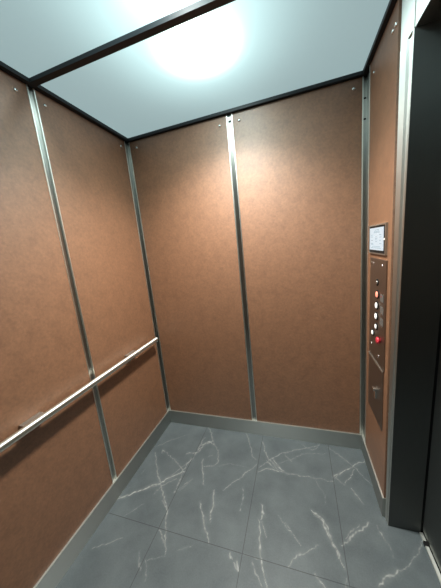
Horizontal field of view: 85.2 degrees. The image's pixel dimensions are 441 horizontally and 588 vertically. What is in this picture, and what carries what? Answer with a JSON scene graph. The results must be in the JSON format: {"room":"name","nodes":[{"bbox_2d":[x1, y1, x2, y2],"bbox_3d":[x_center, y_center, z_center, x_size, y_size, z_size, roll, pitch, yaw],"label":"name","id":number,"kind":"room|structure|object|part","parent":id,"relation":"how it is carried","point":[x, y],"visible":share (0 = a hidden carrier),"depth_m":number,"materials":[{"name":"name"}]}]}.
{"room":"elevator interior","nodes":[
{"label":"elevator interior","id":0,"kind":"room"},
{"bbox_2d":[56,422,440,587],"bbox_3d":[0.039,1.321,0.945,1.684,0.001,2.060,-2,11,18],"label":"floor","id":1,"kind":"structure","parent":0,"point":[206,507],"depth_m":1.29,"materials":[{"name":"grey stone"}]},
{"bbox_2d":[419,532,440,583],"bbox_3d":[0.838,1.274,0.713,0.018,0.016,1.000,-2,11,18],"label":"trim","id":2,"kind":"structure","parent":1,"relation":"on","point":[426,544],"depth_m":1.09,"materials":[{"name":"white metal"}]},
{"bbox_3d":[-0.183,-1.101,0.484,1.794,0.329,2.120,-2,11,18],"label":"ceiling","id":3,"kind":"structure","parent":0,"visible":0},
{"bbox_2d":[0,0,396,142],"bbox_3d":[-0.258,-0.922,0.547,1.538,0.017,2.059,-2,11,18],"label":"trim","id":4,"kind":"structure","parent":3,"relation":"attached to","point":[201,7],"depth_m":1.03,"materials":[{"name":"black metal"}]},
{"bbox_2d":[0,0,199,77],"bbox_3d":[-0.256,-0.933,0.546,1.484,0.004,0.657,-2,11,18],"label":"panel","id":5,"kind":"object","parent":4,"relation":"on","point":[37,36],"visible":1,"depth_m":0.86,"materials":[{"name":"white plastic"}]},
{"bbox_2d":[41,0,389,137],"bbox_3d":[-0.055,-1.071,1.176,1.484,0.004,0.657,-2,11,18],"label":"panel","id":6,"kind":"object","parent":4,"relation":"on","point":[236,53],"visible":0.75,"depth_m":1.10,"materials":[{"name":"white plastic"}]},
{"bbox_3d":[0.274,-0.015,1.697,1.764,2.330,0.030,-2,11,18],"label":"wall","id":7,"kind":"structure","parent":0,"visible":0},
{"bbox_2d":[130,115,251,419],"bbox_3d":[-0.203,-0.048,1.816,0.726,2.164,0.017,-2,11,18],"label":"panel","id":8,"kind":"object","parent":7,"relation":"attached to","point":[183,181],"visible":1,"depth_m":1.78,"materials":[{"name":"brown laminate"}]},
{"bbox_2d":[226,113,256,420],"bbox_3d":[0.162,-0.063,1.699,0.039,2.166,0.013,-2,11,18],"label":"trim","id":9,"kind":"structure","parent":7,"relation":"attached to","point":[229,119],"depth_m":1.66,"materials":[{"name":"grey metal"}]},
{"bbox_2d":[169,410,360,448],"bbox_3d":[0.267,1.056,1.908,1.502,0.119,0.018,-2,11,18],"label":"baseboard","id":10,"kind":"structure","parent":7,"relation":"attached to","point":[300,433],"depth_m":1.86,"materials":[{"name":"silver metal"}]},
{"bbox_2d":[232,77,361,433],"bbox_3d":[0.519,-0.077,1.579,0.713,2.164,0.017,-2,11,18],"label":"panel","id":11,"kind":"object","parent":7,"relation":"attached to","point":[299,157],"visible":1,"depth_m":1.53,"materials":[{"name":"brown laminate"}]},
{"bbox_3d":[-0.889,0.234,1.001,0.030,2.330,2.120,-2,11,18],"label":"wall","id":12,"kind":"structure","parent":0,"visible":0},
{"bbox_2d":[0,70,111,587],"bbox_3d":[-0.874,0.178,0.975,0.017,2.164,0.662,-2,11,18],"label":"panel","id":13,"kind":"object","parent":12,"relation":"attached to","point":[52,478],"visible":1,"depth_m":1.08,"materials":[{"name":"brown laminate"}]},
{"bbox_2d":[0,337,157,452],"bbox_3d":[-0.799,0.548,1.046,0.064,0.033,1.853,-2,11,18],"label":"handrail","id":14,"kind":"object","parent":13,"relation":"attached to","point":[39,418],"visible":1,"depth_m":1.12,"materials":[{"name":"silver metal"}]},
{"bbox_2d":[26,84,116,482],"bbox_3d":[-0.772,0.106,1.303,0.013,2.166,0.036,-2,11,18],"label":"trim","id":15,"kind":"structure","parent":12,"relation":"attached to","point":[31,92],"depth_m":1.26,"materials":[{"name":"grey metal"}]},
{"bbox_2d":[35,90,166,476],"bbox_3d":[-0.672,0.039,1.610,0.017,2.164,0.623,-2,11,18],"label":"panel","id":16,"kind":"object","parent":12,"relation":"attached to","point":[89,166],"visible":1,"depth_m":1.51,"materials":[{"name":"brown laminate"}]},
{"bbox_2d":[33,409,170,587],"bbox_3d":[-0.758,1.294,1.193,0.018,0.119,2.059,-2,11,18],"label":"baseboard","id":17,"kind":"structure","parent":12,"relation":"attached to","point":[55,572],"depth_m":1.36,"materials":[{"name":"silver metal"}]},
{"bbox_2d":[124,141,170,409],"bbox_3d":[-0.567,-0.030,1.921,0.029,2.166,0.045,-2,11,18],"label":"trim","id":18,"kind":"structure","parent":12,"relation":"attached to","point":[127,145],"depth_m":1.90,"materials":[{"name":"grey metal"}]},
{"bbox_3d":[0.693,0.160,0.481,0.226,2.310,2.059,-2,11,18],"label":"wall","id":19,"kind":"structure","parent":0,"visible":0},
{"bbox_2d":[360,70,369,443],"bbox_3d":[0.860,-0.083,1.428,0.027,2.166,0.094,-2,11,18],"label":"trim","id":20,"kind":"structure","parent":19,"relation":"attached to","point":[365,80],"depth_m":1.41,"materials":[{"name":"grey metal"}]},
{"bbox_2d":[361,433,385,516],"bbox_3d":[0.924,1.072,1.468,0.018,0.119,0.454,-2,11,18],"label":"baseboard","id":21,"kind":"structure","parent":19,"relation":"attached to","point":[381,500],"depth_m":1.40,"materials":[{"name":"silver metal"}]},
{"bbox_2d":[366,0,401,497],"bbox_3d":[0.797,-0.037,1.215,0.017,2.164,0.359,-2,11,18],"label":"panel","id":22,"kind":"object","parent":19,"relation":"attached to","point":[385,64],"visible":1,"depth_m":1.08,"materials":[{"name":"brown wood"}]},
{"bbox_2d":[368,257,387,430],"bbox_3d":[0.806,0.252,1.257,0.025,0.867,0.250,-2,11,18],"label":"control panel","id":23,"kind":"object","parent":22,"relation":"attached to","point":[378,268],"visible":1,"depth_m":1.23,"materials":[{"name":"brown metal"}]},
{"bbox_3d":[0.843,0.513,1.308,0.006,0.330,0.240,-2,11,18],"label":"service door","id":24,"kind":"part","parent":23,"relation":"part of","materials":[{"name":"brown metal"}]},
{"bbox_3d":[0.799,0.089,1.223,0.005,0.533,0.250,-2,11,18],"label":"plate","id":25,"kind":"part","parent":23,"relation":"part of","materials":[{"name":"brown metal"}]},
{"bbox_2d":[369,222,387,254],"bbox_3d":[0.765,-0.267,1.170,0.009,0.142,0.258,-2,11,18],"label":"display screen","id":26,"kind":"object","parent":22,"relation":"attached to","point":[378,233],"visible":1,"depth_m":1.14,"materials":[{"name":"white plastic"}]},
{"bbox_2d":[385,19,440,531],"bbox_3d":[0.811,0.155,1.000,0.138,2.107,0.110,-2,11,18],"label":"trim","id":27,"kind":"structure","parent":19,"relation":"attached to","point":[416,291],"depth_m":0.94,"materials":[{"name":"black metal"}]},
{"bbox_2d":[400,0,435,50],"bbox_3d":[0.704,-0.964,0.788,0.148,0.178,0.110,-2,11,18],"label":"trim","id":28,"kind":"structure","parent":19,"relation":"attached to","point":[408,21],"depth_m":0.81,"materials":[{"name":"silver metal"}]},
{"bbox_2d":[415,0,440,26],"bbox_3d":[0.587,-0.870,0.286,0.226,0.203,0.933,-2,11,18],"label":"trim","id":29,"kind":"structure","parent":19,"relation":"attached to","point":[427,11],"depth_m":0.73,"materials":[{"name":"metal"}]},
{"bbox_2d":[420,310,440,531],"bbox_3d":[0.883,0.151,0.978,0.011,2.107,0.106,-2,11,18],"label":"trim","id":30,"kind":"structure","parent":19,"relation":"attached to","point":[439,332],"depth_m":1.05,"materials":[{"name":"black plastic"}]},
{"bbox_2d":[423,342,440,570],"bbox_3d":[0.759,0.203,0.518,0.035,2.175,1.030,-2,11,18],"label":"door","id":31,"kind":"structure","parent":19,"relation":"in","point":[432,515],"depth_m":1.05,"materials":[{"name":"black metal"}]}
]}

